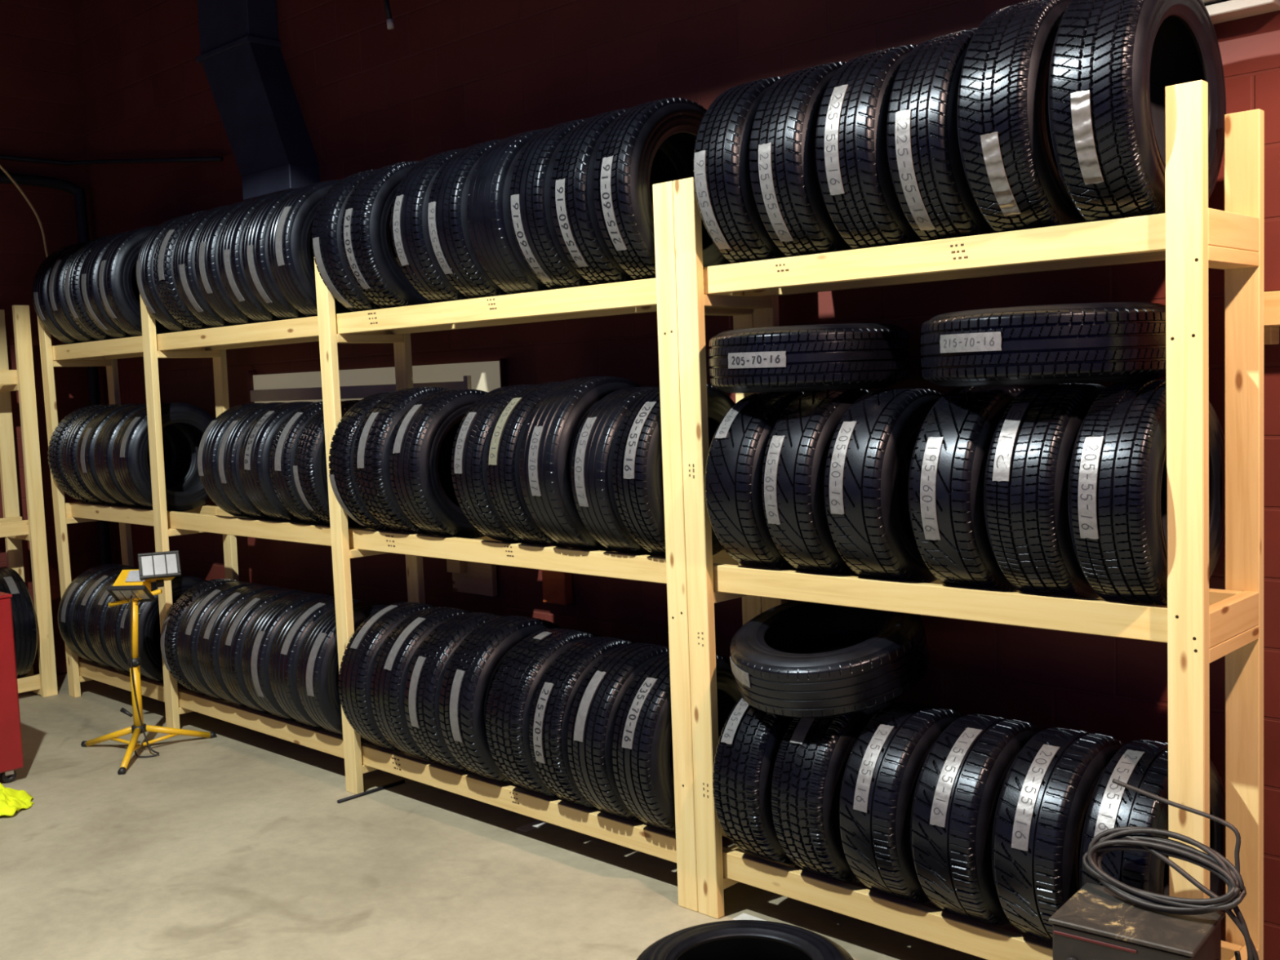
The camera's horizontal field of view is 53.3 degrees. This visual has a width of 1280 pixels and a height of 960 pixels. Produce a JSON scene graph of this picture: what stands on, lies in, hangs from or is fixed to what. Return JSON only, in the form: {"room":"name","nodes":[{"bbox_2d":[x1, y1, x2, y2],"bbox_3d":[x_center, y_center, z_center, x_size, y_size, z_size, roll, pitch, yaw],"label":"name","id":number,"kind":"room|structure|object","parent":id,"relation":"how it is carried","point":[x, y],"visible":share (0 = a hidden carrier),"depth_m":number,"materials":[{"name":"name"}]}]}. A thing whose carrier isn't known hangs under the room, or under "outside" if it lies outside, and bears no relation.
{"room":"tire shop","nodes":[
{"label":"tire shop","id":0,"kind":"room"},
{"bbox_2d":[0,164,48,257],"bbox_3d":[-4.332,-1.896,7.650,0.028,1.119,1.454,2,6,44],"label":"hanging wire","id":1,"kind":"object","parent":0,"point":[1,166],"visible":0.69,"depth_m":8.12,"materials":[{"name":"brown plastic"}]},
{"bbox_2d":[0,0,100,675],"bbox_3d":[-7.105,-1.025,5.242,0.200,5.400,9.620,2,6,44],"label":"wall","id":2,"kind":"structure","parent":0,"point":[40,117],"depth_m":8.38,"materials":[{"name":"paint"}]},
{"bbox_2d":[0,172,111,564],"bbox_3d":[-4.393,-0.422,7.817,0.102,2.997,2.167,2,6,44],"label":"drain pipe","id":3,"kind":"object","parent":2,"relation":"attached to","point":[79,194],"visible":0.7,"depth_m":8.44,"materials":[{"name":"metal"}]},
{"bbox_2d":[0,154,223,164],"bbox_3d":[-3.798,-1.874,7.082,1.916,0.268,2.164,2,6,44],"label":"conduit pipe","id":4,"kind":"object","parent":2,"relation":"attached to","point":[216,158],"visible":1,"depth_m":8.07,"materials":[{"name":"metal"}]},
{"bbox_2d":[0,672,1052,959],"bbox_3d":[-1.915,1.891,0.752,14.060,0.100,9.820,2,6,44],"label":"floor","id":5,"kind":"structure","parent":0,"point":[238,843],"depth_m":4.90,"materials":[{"name":"concrete"}]},
{"bbox_2d":[0,591,23,782],"bbox_3d":[-3.393,1.014,6.179,0.644,0.915,0.499,2,6,44],"label":"tool cabinet","id":6,"kind":"object","parent":5,"relation":"on","point":[11,759],"visible":1,"depth_m":6.11,"materials":[{"name":"red metal"}]},
{"bbox_2d":[0,782,34,816],"bbox_3d":[-2.994,1.431,5.761,0.524,0.124,0.404,0,5,24],"label":"safety vest","id":7,"kind":"object","parent":5,"relation":"on","point":[11,800],"visible":1,"depth_m":5.74,"materials":[{"name":"yellow fabric"}]},
{"bbox_2d":[0,305,57,697],"bbox_3d":[-4.488,0.208,7.356,0.438,2.420,1.869,2,6,44],"label":"rack","id":8,"kind":"object","parent":5,"relation":"on","point":[13,528],"visible":0.98,"depth_m":7.88,"materials":[{"name":"brown wood"}]},
{"bbox_2d":[0,567,37,677],"bbox_3d":[-3.974,0.899,7.923,0.700,0.700,0.214,2,6,44],"label":"tire","id":9,"kind":"object","parent":8,"relation":"on","point":[24,615],"visible":0.57,"depth_m":7.73,"materials":[{"name":"rubber"}]},
{"bbox_2d":[80,550,216,774],"bbox_3d":[-2.581,0.891,6.633,0.694,1.043,0.645,2,6,44],"label":"work light","id":10,"kind":"object","parent":5,"relation":"on","point":[132,587],"visible":1,"depth_m":6.54,"materials":[{"name":"yellow metal"}]},
{"bbox_2d":[337,779,404,803],"bbox_3d":[-1.219,1.415,5.793,0.016,0.016,0.360,2,6,43],"label":"rod","id":11,"kind":"object","parent":5,"relation":"on","point":[402,781],"visible":1,"depth_m":5.78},
{"bbox_2d":[37,181,761,911],"bbox_3d":[-1.599,0.163,6.234,5.246,2.470,0.438,2,6,44],"label":"rack","id":12,"kind":"object","parent":5,"relation":"on","point":[395,325],"visible":0.69,"depth_m":5.55,"materials":[{"name":"brown wood"}]},
{"bbox_2d":[31,243,82,344],"bbox_3d":[-3.348,-1.119,7.757,0.204,0.640,0.644,2,6,44],"label":"tire","id":13,"kind":"object","parent":12,"relation":"on","point":[39,291],"visible":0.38,"depth_m":7.54,"materials":[{"name":"rubber"}]},
{"bbox_2d":[47,404,103,504],"bbox_3d":[-3.314,-0.154,7.859,0.174,0.620,0.620,2,6,44],"label":"tire","id":14,"kind":"object","parent":12,"relation":"on","point":[54,452],"visible":0.33,"depth_m":7.65,"materials":[{"name":"rubber"}]},
{"bbox_2d":[47,239,140,342],"bbox_3d":[-3.186,-1.113,7.603,0.209,0.640,0.644,2,6,44],"label":"tire","id":15,"kind":"object","parent":12,"relation":"on","point":[57,304],"visible":0.33,"depth_m":7.39,"materials":[{"name":"rubber"}]},
{"bbox_2d":[57,564,129,664],"bbox_3d":[-3.271,0.835,7.906,0.199,0.624,0.628,2,6,44],"label":"tire","id":16,"kind":"object","parent":12,"relation":"on","point":[68,602],"visible":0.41,"depth_m":7.70,"materials":[{"name":"rubber"}]},
{"bbox_2d":[62,235,137,340],"bbox_3d":[-3.024,-1.107,7.449,0.206,0.640,0.644,2,6,44],"label":"tire","id":17,"kind":"object","parent":12,"relation":"on","point":[71,291],"visible":0.34,"depth_m":7.23,"materials":[{"name":"rubber"}]},
{"bbox_2d":[60,404,151,506],"bbox_3d":[-3.166,-0.149,7.717,0.214,0.620,0.620,2,6,44],"label":"tire","id":18,"kind":"object","parent":12,"relation":"on","point":[71,439],"visible":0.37,"depth_m":7.51,"materials":[{"name":"rubber"}]},
{"bbox_2d":[79,231,133,338],"bbox_3d":[-2.861,-1.101,7.293,0.214,0.640,0.644,2,6,44],"label":"tire","id":19,"kind":"object","parent":12,"relation":"on","point":[88,286],"visible":0.34,"depth_m":7.08,"materials":[{"name":"rubber"}]},
{"bbox_2d":[72,566,160,669],"bbox_3d":[-3.114,0.840,7.759,0.204,0.624,0.624,2,6,44],"label":"tire","id":20,"kind":"object","parent":12,"relation":"on","point":[82,606],"visible":0.33,"depth_m":7.56,"materials":[{"name":"rubber"}]},
{"bbox_2d":[76,403,176,507],"bbox_3d":[-3.002,-0.142,7.558,0.214,0.620,0.624,2,6,44],"label":"tire","id":21,"kind":"object","parent":12,"relation":"on","point":[86,446],"visible":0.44,"depth_m":7.37,"materials":[{"name":"rubber"}]},
{"bbox_2d":[88,568,177,673],"bbox_3d":[-2.958,0.846,7.611,0.204,0.624,0.624,2,6,44],"label":"tire","id":22,"kind":"object","parent":12,"relation":"on","point":[98,610],"visible":0.27,"depth_m":7.39,"materials":[{"name":"rubber"}]},
{"bbox_2d":[97,225,173,337],"bbox_3d":[-2.693,-1.095,7.134,0.212,0.640,0.644,2,6,44],"label":"tire","id":23,"kind":"object","parent":12,"relation":"on","point":[117,297],"visible":0.39,"depth_m":6.91,"materials":[{"name":"rubber"}]},
{"bbox_2d":[103,597,179,679],"bbox_3d":[-2.803,0.852,7.463,0.204,0.624,0.624,2,6,44],"label":"tire","id":24,"kind":"object","parent":12,"relation":"on","point":[112,629],"visible":0.19,"depth_m":7.23,"materials":[{"name":"rubber"}]},
{"bbox_2d":[93,403,195,509],"bbox_3d":[-2.830,-0.136,7.397,0.224,0.620,0.620,2,6,44],"label":"tire","id":25,"kind":"object","parent":12,"relation":"on","point":[184,466],"visible":0.39,"depth_m":7.24,"materials":[{"name":"rubber"}]},
{"bbox_2d":[120,574,206,684],"bbox_3d":[-2.647,0.857,7.315,0.204,0.624,0.624,2,6,44],"label":"tire","id":26,"kind":"object","parent":12,"relation":"on","point":[151,666],"visible":0.34,"depth_m":7.11,"materials":[{"name":"rubber"}]},
{"bbox_2d":[112,402,214,511],"bbox_3d":[-2.653,-0.130,7.227,0.239,0.620,0.623,2,6,44],"label":"tire","id":27,"kind":"object","parent":12,"relation":"on","point":[131,446],"visible":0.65,"depth_m":7.08,"materials":[{"name":"rubber"}]},
{"bbox_2d":[135,214,192,332],"bbox_3d":[-2.357,-1.088,6.813,0.174,0.650,0.654,2,6,44],"label":"tire","id":28,"kind":"object","parent":12,"relation":"on","point":[144,271],"visible":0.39,"depth_m":6.59,"materials":[{"name":"rubber"}]},
{"bbox_2d":[153,209,212,329],"bbox_3d":[-2.210,-1.083,6.674,0.189,0.650,0.654,2,6,44],"label":"tire","id":29,"kind":"object","parent":12,"relation":"on","point":[163,274],"visible":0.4,"depth_m":6.46,"materials":[{"name":"rubber"}]},
{"bbox_2d":[160,578,239,696],"bbox_3d":[-2.292,0.862,6.973,0.159,0.640,0.644,2,6,44],"label":"tire","id":30,"kind":"object","parent":12,"relation":"on","point":[172,622],"visible":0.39,"depth_m":6.76,"materials":[{"name":"rubber"}]},
{"bbox_2d":[173,204,234,328],"bbox_3d":[-2.053,-1.077,6.524,0.204,0.650,0.654,2,6,44],"label":"tire","id":31,"kind":"object","parent":12,"relation":"on","point":[188,288],"visible":0.3,"depth_m":6.30,"materials":[{"name":"rubber"}]},
{"bbox_2d":[177,581,258,702],"bbox_3d":[-2.148,0.867,6.839,0.211,0.640,0.640,2,6,44],"label":"tire","id":32,"kind":"object","parent":12,"relation":"on","point":[191,625],"visible":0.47,"depth_m":6.63,"materials":[{"name":"rubber"}]},
{"bbox_2d":[197,402,262,519],"bbox_3d":[-1.968,-0.096,6.575,0.194,0.604,0.608,2,6,44],"label":"tire","id":33,"kind":"object","parent":12,"relation":"on","point":[209,446],"visible":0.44,"depth_m":6.38,"materials":[{"name":"rubber"}]},
{"bbox_2d":[197,584,283,707],"bbox_3d":[-1.989,0.873,6.688,0.211,0.640,0.640,2,6,44],"label":"tire","id":34,"kind":"object","parent":12,"relation":"on","point":[214,625],"visible":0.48,"depth_m":6.48,"materials":[{"name":"rubber"}]},
{"bbox_2d":[217,402,285,520],"bbox_3d":[-1.827,-0.091,6.442,0.177,0.604,0.608,2,6,44],"label":"tire","id":35,"kind":"object","parent":12,"relation":"on","point":[232,440],"visible":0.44,"depth_m":6.24,"materials":[{"name":"rubber"}]},
{"bbox_2d":[194,199,312,325],"bbox_3d":[-1.888,-1.071,6.367,0.214,0.650,0.654,2,6,44],"label":"tire","id":36,"kind":"object","parent":12,"relation":"on","point":[206,259],"visible":0.39,"depth_m":6.15,"materials":[{"name":"rubber"}]},
{"bbox_2d":[218,588,306,714],"bbox_3d":[-1.828,0.879,6.535,0.211,0.640,0.640,2,6,44],"label":"tire","id":37,"kind":"object","parent":12,"relation":"on","point":[236,631],"visible":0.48,"depth_m":6.32,"materials":[{"name":"rubber"}]},
{"bbox_2d":[217,193,315,322],"bbox_3d":[-1.724,-1.065,6.212,0.214,0.650,0.654,2,6,44],"label":"tire","id":38,"kind":"object","parent":12,"relation":"on","point":[236,284],"visible":0.41,"depth_m":5.99,"materials":[{"name":"rubber"}]},
{"bbox_2d":[241,186,308,319],"bbox_3d":[-1.562,-1.059,6.057,0.214,0.650,0.654,2,6,44],"label":"tire","id":39,"kind":"object","parent":12,"relation":"on","point":[256,265],"visible":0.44,"depth_m":5.84,"materials":[{"name":"rubber"}]},
{"bbox_2d":[238,401,314,524],"bbox_3d":[-1.666,-0.085,6.288,0.234,0.604,0.608,2,6,44],"label":"tire","id":40,"kind":"object","parent":12,"relation":"on","point":[256,445],"visible":0.44,"depth_m":6.08,"materials":[{"name":"rubber"}]},
{"bbox_2d":[242,591,339,722],"bbox_3d":[-1.661,0.885,6.372,0.229,0.640,0.644,2,6,44],"label":"tire","id":41,"kind":"object","parent":12,"relation":"on","point":[261,636],"visible":0.48,"depth_m":6.16,"materials":[{"name":"rubber"}]},
{"bbox_2d":[269,400,342,525],"bbox_3d":[-1.473,-0.078,6.105,0.189,0.604,0.608,2,6,44],"label":"tire","id":42,"kind":"object","parent":12,"relation":"on","point":[282,458],"visible":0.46,"depth_m":5.90,"materials":[{"name":"rubber"}]},
{"bbox_2d":[268,596,362,730],"bbox_3d":[-1.479,0.891,6.202,0.229,0.640,0.640,2,6,44],"label":"tire","id":43,"kind":"object","parent":12,"relation":"on","point":[289,641],"visible":0.43,"depth_m":5.99,"materials":[{"name":"rubber"}]},
{"bbox_2d":[293,400,368,528],"bbox_3d":[-1.325,-0.072,5.964,0.176,0.604,0.608,2,6,44],"label":"tire","id":44,"kind":"object","parent":12,"relation":"on","point":[309,468],"visible":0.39,"depth_m":5.75,"materials":[{"name":"rubber"}]},
{"bbox_2d":[267,180,396,316],"bbox_3d":[-1.399,-1.053,5.902,0.204,0.650,0.654,2,6,44],"label":"tire","id":45,"kind":"object","parent":12,"relation":"on","point":[291,265],"visible":0.43,"depth_m":5.68,"materials":[{"name":"rubber"}]},
{"bbox_2d":[296,601,387,739],"bbox_3d":[-1.308,0.898,6.036,0.213,0.640,0.644,2,6,44],"label":"tire","id":46,"kind":"object","parent":12,"relation":"on","point":[317,667],"visible":0.41,"depth_m":5.81,"materials":[{"name":"rubber"}]},
{"bbox_2d":[311,168,382,311],"bbox_3d":[-1.137,-1.043,5.653,0.204,0.650,0.654,2,6,44],"label":"tire","id":47,"kind":"object","parent":12,"relation":"on","point":[331,262],"visible":0.41,"depth_m":5.43,"materials":[{"name":"rubber"}]},
{"bbox_2d":[341,160,432,308],"bbox_3d":[-0.970,-1.037,5.494,0.224,0.650,0.655,2,6,44],"label":"tire","id":48,"kind":"object","parent":12,"relation":"on","point":[372,264],"visible":0.44,"depth_m":5.27,"materials":[{"name":"rubber"}]},
{"bbox_2d":[338,601,437,752],"bbox_3d":[-1.037,0.891,5.780,0.225,0.670,0.670,2,6,44],"label":"tire","id":49,"kind":"object","parent":12,"relation":"on","point":[359,659],"visible":0.47,"depth_m":5.56,"materials":[{"name":"rubber"}]},
{"bbox_2d":[328,391,448,532],"bbox_3d":[-1.099,-0.081,5.748,0.175,0.636,0.638,2,6,44],"label":"tire","id":50,"kind":"object","parent":12,"relation":"on","point":[341,476],"visible":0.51,"depth_m":5.55,"materials":[{"name":"rubber"}]},
{"bbox_2d":[352,386,462,535],"bbox_3d":[-0.942,-0.083,5.596,0.234,0.650,0.654,2,6,44],"label":"tire","id":51,"kind":"object","parent":12,"relation":"on","point":[374,440],"visible":0.39,"depth_m":5.39,"materials":[{"name":"rubber"}]},
{"bbox_2d":[370,606,472,762],"bbox_3d":[-0.862,0.898,5.613,0.225,0.670,0.670,2,6,44],"label":"tire","id":52,"kind":"object","parent":12,"relation":"on","point":[388,678],"visible":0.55,"depth_m":5.39,"materials":[{"name":"rubber"}]},
{"bbox_2d":[391,148,469,302],"bbox_3d":[-0.714,-1.028,5.250,0.224,0.650,0.654,2,6,44],"label":"tire","id":53,"kind":"object","parent":12,"relation":"on","point":[415,255],"visible":0.42,"depth_m":5.03,"materials":[{"name":"rubber"}]},
{"bbox_2d":[389,388,487,538],"bbox_3d":[-0.758,-0.069,5.425,0.224,0.636,0.636,2,6,44],"label":"tire","id":54,"kind":"object","parent":12,"relation":"on","point":[417,441],"visible":0.61,"depth_m":5.22,"materials":[{"name":"rubber"}]},
{"bbox_2d":[404,612,502,773],"bbox_3d":[-0.689,0.904,5.445,0.225,0.670,0.675,2,6,44],"label":"tire","id":55,"kind":"object","parent":12,"relation":"on","point":[425,676],"visible":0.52,"depth_m":5.22,"materials":[{"name":"rubber"}]},
{"bbox_2d":[427,138,509,298],"bbox_3d":[-0.540,-1.021,5.085,0.227,0.650,0.654,2,6,44],"label":"tire","id":56,"kind":"object","parent":12,"relation":"on","point":[451,242],"visible":0.49,"depth_m":4.87,"materials":[{"name":"rubber"}]},
{"bbox_2d":[451,384,534,544],"bbox_3d":[-0.463,-0.062,5.141,0.209,0.644,0.648,2,6,44],"label":"tire","id":57,"kind":"object","parent":12,"relation":"on","point":[469,451],"visible":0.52,"depth_m":4.93,"materials":[{"name":"rubber"}]},
{"bbox_2d":[439,615,562,784],"bbox_3d":[-0.512,0.906,5.276,0.234,0.680,0.684,2,6,44],"label":"tire","id":58,"kind":"object","parent":12,"relation":"on","point":[469,675],"visible":0.48,"depth_m":5.05,"materials":[{"name":"rubber"}]},
{"bbox_2d":[466,128,551,294],"bbox_3d":[-0.364,-1.015,4.920,0.231,0.650,0.650,2,6,44],"label":"tire","id":59,"kind":"object","parent":12,"relation":"on","point":[493,240],"visible":0.42,"depth_m":4.70,"materials":[{"name":"rubber"}]},
{"bbox_2d":[486,382,569,547],"bbox_3d":[-0.315,-0.060,5.000,0.177,0.650,0.654,2,6,44],"label":"tire","id":60,"kind":"object","parent":12,"relation":"on","point":[504,486],"visible":0.39,"depth_m":4.79,"materials":[{"name":"rubber"}]},
{"bbox_2d":[485,628,599,797],"bbox_3d":[-0.309,0.925,5.087,0.241,0.657,0.656,2,6,44],"label":"tire","id":61,"kind":"object","parent":12,"relation":"on","point":[515,686],"visible":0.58,"depth_m":4.87,"materials":[{"name":"rubber"}]},
{"bbox_2d":[509,118,592,289],"bbox_3d":[-0.196,-1.008,4.757,0.208,0.650,0.655,2,6,44],"label":"tire","id":62,"kind":"object","parent":12,"relation":"on","point":[534,230],"visible":0.41,"depth_m":4.54,"materials":[{"name":"rubber"}]},
{"bbox_2d":[519,376,640,551],"bbox_3d":[-0.157,-0.061,4.848,0.234,0.664,0.669,2,6,44],"label":"tire","id":63,"kind":"object","parent":12,"relation":"on","point":[552,428],"visible":0.53,"depth_m":4.63,"materials":[{"name":"rubber"}]},
{"bbox_2d":[528,636,635,808],"bbox_3d":[-0.142,0.935,4.926,0.194,0.650,0.655,2,6,44],"label":"tire","id":64,"kind":"object","parent":12,"relation":"on","point":[555,697],"visible":0.52,"depth_m":4.71,"materials":[{"name":"rubber"}]},
{"bbox_2d":[570,386,657,555],"bbox_3d":[0.020,-0.031,4.683,0.209,0.620,0.624,2,6,44],"label":"tire","id":65,"kind":"object","parent":12,"relation":"on","point":[593,450],"visible":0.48,"depth_m":4.48,"materials":[{"name":"rubber"}]},
{"bbox_2d":[550,107,688,284],"bbox_3d":[-0.039,-1.003,4.607,0.204,0.650,0.655,2,6,44],"label":"tire","id":66,"kind":"object","parent":12,"relation":"on","point":[577,228],"visible":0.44,"depth_m":4.40,"materials":[{"name":"rubber"}]},
{"bbox_2d":[567,642,674,822],"bbox_3d":[0.015,0.941,4.778,0.215,0.650,0.652,2,6,44],"label":"tire","id":67,"kind":"object","parent":12,"relation":"on","point":[597,704],"visible":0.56,"depth_m":4.57,"materials":[{"name":"rubber"}]},
{"bbox_2d":[593,97,730,279],"bbox_3d":[0.113,-0.997,4.463,0.191,0.650,0.655,2,6,44],"label":"tire","id":68,"kind":"object","parent":12,"relation":"on","point":[628,149],"visible":0.56,"depth_m":4.26,"materials":[{"name":"rubber"}]},
{"bbox_2d":[612,384,735,556],"bbox_3d":[0.165,-0.031,4.544,0.177,0.630,0.634,2,6,44],"label":"tire","id":69,"kind":"object","parent":12,"relation":"on","point":[637,462],"visible":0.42,"depth_m":4.33,"materials":[{"name":"rubber"}]},
{"bbox_2d":[612,652,741,832],"bbox_3d":[0.179,0.947,4.623,0.209,0.650,0.650,2,6,44],"label":"tire","id":70,"kind":"object","parent":12,"relation":"on","point":[642,735],"visible":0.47,"depth_m":4.40,"materials":[{"name":"rubber"}]},
{"bbox_2d":[635,920,853,959],"bbox_3d":[0.293,1.436,3.546,0.636,0.204,0.636,2,6,44],"label":"tire","id":71,"kind":"object","parent":5,"relation":"on","point":[730,940],"visible":1,"depth_m":3.74,"materials":[{"name":"rubber"}]},
{"bbox_2d":[672,80,1264,959],"bbox_3d":[0.913,0.250,3.842,1.687,2.481,0.438,2,6,44],"label":"rack","id":72,"kind":"object","parent":5,"relation":"on","point":[1200,625],"visible":0.88,"depth_m":3.43,"materials":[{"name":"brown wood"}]},
{"bbox_2d":[693,76,786,263],"bbox_3d":[0.432,-0.987,4.160,0.210,0.620,0.624,2,6,44],"label":"tire","id":73,"kind":"object","parent":72,"relation":"on","point":[730,215],"visible":0.47,"depth_m":3.95,"materials":[{"name":"rubber"}]},
{"bbox_2d":[705,391,804,571],"bbox_3d":[0.471,0.005,4.238,0.219,0.600,0.600,2,6,44],"label":"tire","id":74,"kind":"object","parent":72,"relation":"on","point":[738,446],"visible":0.5,"depth_m":4.04,"materials":[{"name":"rubber"}]},
{"bbox_2d":[708,323,910,392],"bbox_3d":[0.543,-0.391,4.115,0.643,0.199,0.648,2,6,44],"label":"tire","id":75,"kind":"object","parent":74,"relation":"on","point":[845,356],"visible":1,"depth_m":3.84,"materials":[{"name":"rubber"}]},
{"bbox_2d":[712,697,844,864],"bbox_3d":[0.504,0.978,4.317,0.223,0.610,0.610,2,6,44],"label":"tire","id":76,"kind":"object","parent":72,"relation":"on","point":[750,740],"visible":0.36,"depth_m":4.10,"materials":[{"name":"rubber"}]},
{"bbox_2d":[729,600,928,718],"bbox_3d":[0.611,0.558,4.139,0.638,0.319,0.631,-5,5,-32],"label":"tire","id":77,"kind":"object","parent":76,"relation":"on","point":[781,664],"visible":0.93,"depth_m":3.94,"materials":[{"name":"rubber"}]},
{"bbox_2d":[749,62,853,257],"bbox_3d":[0.599,-0.981,4.001,0.224,0.620,0.625,2,6,44],"label":"tire","id":78,"kind":"object","parent":72,"relation":"on","point":[790,204],"visible":0.48,"depth_m":3.79,"materials":[{"name":"rubber"}]},
{"bbox_2d":[771,700,894,882],"bbox_3d":[0.677,0.990,4.152,0.229,0.600,0.600,2,6,44],"label":"tire","id":79,"kind":"object","parent":72,"relation":"on","point":[813,754],"visible":0.38,"depth_m":3.95,"materials":[{"name":"rubber"}]},
{"bbox_2d":[761,388,908,577],"bbox_3d":[0.636,0.009,4.078,0.214,0.604,0.608,2,6,44],"label":"tire","id":80,"kind":"object","parent":72,"relation":"on","point":[798,445],"visible":0.52,"depth_m":3.88,"materials":[{"name":"rubber"}]},
{"bbox_2d":[815,44,923,249],"bbox_3d":[0.777,-0.974,3.831,0.231,0.620,0.624,2,6,44],"label":"tire","id":81,"kind":"object","parent":72,"relation":"on","point":[859,193],"visible":0.39,"depth_m":3.62,"materials":[{"name":"rubber"}]},
{"bbox_2d":[824,388,943,583],"bbox_3d":[0.807,0.019,3.915,0.227,0.598,0.602,2,6,44],"label":"tire","id":82,"kind":"object","parent":72,"relation":"on","point":[868,444],"visible":0.58,"depth_m":3.72,"materials":[{"name":"rubber"}]},
{"bbox_2d":[839,702,963,902],"bbox_3d":[0.862,1.000,3.977,0.229,0.594,0.594,2,6,44],"label":"tire","id":83,"kind":"object","parent":72,"relation":"on","point":[885,763],"visible":0.64,"depth_m":3.78,"materials":[{"name":"rubber"}]},
{"bbox_2d":[886,28,995,241],"bbox_3d":[0.948,-0.968,3.669,0.218,0.620,0.624,2,6,44],"label":"tire","id":84,"kind":"object","parent":72,"relation":"on","point":[934,194],"visible":0.49,"depth_m":3.47,"materials":[{"name":"rubber"}]},
{"bbox_2d":[908,385,1024,591],"bbox_3d":[1.015,0.026,3.717,0.223,0.600,0.604,2,6,44],"label":"tire","id":85,"kind":"object","parent":72,"relation":"on","point":[948,460],"visible":0.59,"depth_m":3.52,"materials":[{"name":"rubber"}]},
{"bbox_2d":[910,714,1042,925],"bbox_3d":[1.045,1.007,3.803,0.239,0.594,0.594,2,6,44],"label":"tire","id":86,"kind":"object","parent":72,"relation":"on","point":[962,777],"visible":0.68,"depth_m":3.61,"materials":[{"name":"rubber"}]},
{"bbox_2d":[956,0,1086,232],"bbox_3d":[1.117,-0.981,3.509,0.229,0.654,0.654,2,6,44],"label":"tire","id":87,"kind":"object","parent":72,"relation":"on","point":[1012,174],"visible":0.5,"depth_m":3.29,"materials":[{"name":"rubber"}]},
{"bbox_2d":[983,383,1106,599],"bbox_3d":[1.188,0.032,3.555,0.229,0.600,0.600,2,6,44],"label":"tire","id":88,"kind":"object","parent":72,"relation":"on","point":[1030,452],"visible":0.69,"depth_m":3.36,"materials":[{"name":"rubber"}]},
{"bbox_2d":[991,727,1125,942],"bbox_3d":[1.230,1.014,3.627,0.234,0.594,0.594,2,6,44],"label":"tire","id":89,"kind":"object","parent":72,"relation":"on","point":[1047,790],"visible":0.62,"depth_m":3.44,"materials":[{"name":"rubber"}]},
{"bbox_2d":[1048,0,1226,222],"bbox_3d":[1.305,-0.977,3.326,0.243,0.660,0.664,2,6,44],"label":"tire","id":90,"kind":"object","parent":72,"relation":"on","point":[1113,63],"visible":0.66,"depth_m":3.14,"materials":[{"name":"rubber"}]},
{"bbox_2d":[1067,379,1224,605],"bbox_3d":[1.359,0.036,3.390,0.228,0.604,0.608,2,6,44],"label":"tire","id":91,"kind":"object","parent":72,"relation":"on","point":[1117,489],"visible":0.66,"depth_m":3.20,"materials":[{"name":"rubber"}]},
{"bbox_2d":[920,302,1166,386],"bbox_3d":[1.135,-0.374,3.558,0.689,0.204,0.695,2,6,44],"label":"tire","id":92,"kind":"object","parent":91,"relation":"on","point":[1115,341],"visible":0.9,"depth_m":3.26,"materials":[{"name":"rubber"}]},
{"bbox_2d":[1079,739,1225,897],"bbox_3d":[1.404,1.017,3.461,0.209,0.600,0.600,2,6,44],"label":"tire","id":93,"kind":"object","parent":72,"relation":"on","point":[1143,765],"visible":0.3,"depth_m":3.30,"materials":[{"name":"rubber"}]},
{"bbox_2d":[1048,882,1224,959],"bbox_3d":[1.197,1.293,3.070,0.332,0.502,0.269,1,6,39],"label":"metal box","id":94,"kind":"object","parent":5,"relation":"on","point":[1095,922],"visible":0.97,"depth_m":3.01,"materials":[{"name":"grey metal"}]},
{"bbox_2d":[1082,778,1258,959],"bbox_3d":[1.273,1.044,3.078,0.416,0.591,0.092,2,6,44],"label":"power cable","id":95,"kind":"object","parent":94,"relation":"on","point":[1118,838],"visible":1,"depth_m":3.05,"materials":[{"name":"grey rubber"}]},
{"bbox_2d":[72,0,1279,959],"bbox_3d":[1.295,-1.242,4.004,14.060,5.400,0.200,2,6,44],"label":"wall","id":96,"kind":"structure","parent":0,"point":[449,74],"depth_m":5.40,"materials":[{"name":"paint"}]},
{"bbox_2d":[195,0,319,199],"bbox_3d":[-2.095,-2.723,6.798,0.860,2.430,0.200,2,6,44],"label":"ventilation duct","id":97,"kind":"object","parent":96,"relation":"attached to","point":[241,57],"visible":0.91,"depth_m":6.74,"materials":[{"name":"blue metal"}]},
{"bbox_2d":[246,358,507,403],"bbox_3d":[-1.412,-0.398,6.514,2.215,0.390,0.050,2,6,44],"label":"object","id":98,"kind":"object","parent":96,"relation":"in","point":[486,376],"depth_m":6.45,"materials":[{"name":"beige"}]},
{"bbox_2d":[446,559,497,596],"bbox_3d":[-0.799,0.408,5.988,0.300,0.260,0.075,2,6,44],"label":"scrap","id":99,"kind":"object","parent":96,"relation":"attached to","point":[468,577],"visible":0.58,"depth_m":5.99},
{"bbox_2d":[542,569,573,604],"bbox_3d":[-0.368,0.343,5.593,0.145,0.400,0.050,2,6,44],"label":"wall bracket","id":100,"kind":"object","parent":96,"relation":"attached to","point":[557,585],"visible":0.42,"depth_m":5.57,"materials":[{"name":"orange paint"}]},
{"bbox_2d":[1202,0,1279,24],"bbox_3d":[2.071,-1.311,3.032,1.800,0.120,0.120,2,6,44],"label":"channel","id":101,"kind":"object","parent":96,"relation":"attached to","point":[1219,11],"visible":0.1,"depth_m":3.45,"materials":[{"name":"white paint"}]},
{"bbox_2d":[1263,290,1279,344],"bbox_3d":[1.804,-0.437,3.387,0.300,0.140,0.120,2,6,44],"label":"cleat","id":102,"kind":"object","parent":96,"relation":"attached to","point":[1271,299],"visible":0.7,"depth_m":3.42,"materials":[{"name":"brown wood"}]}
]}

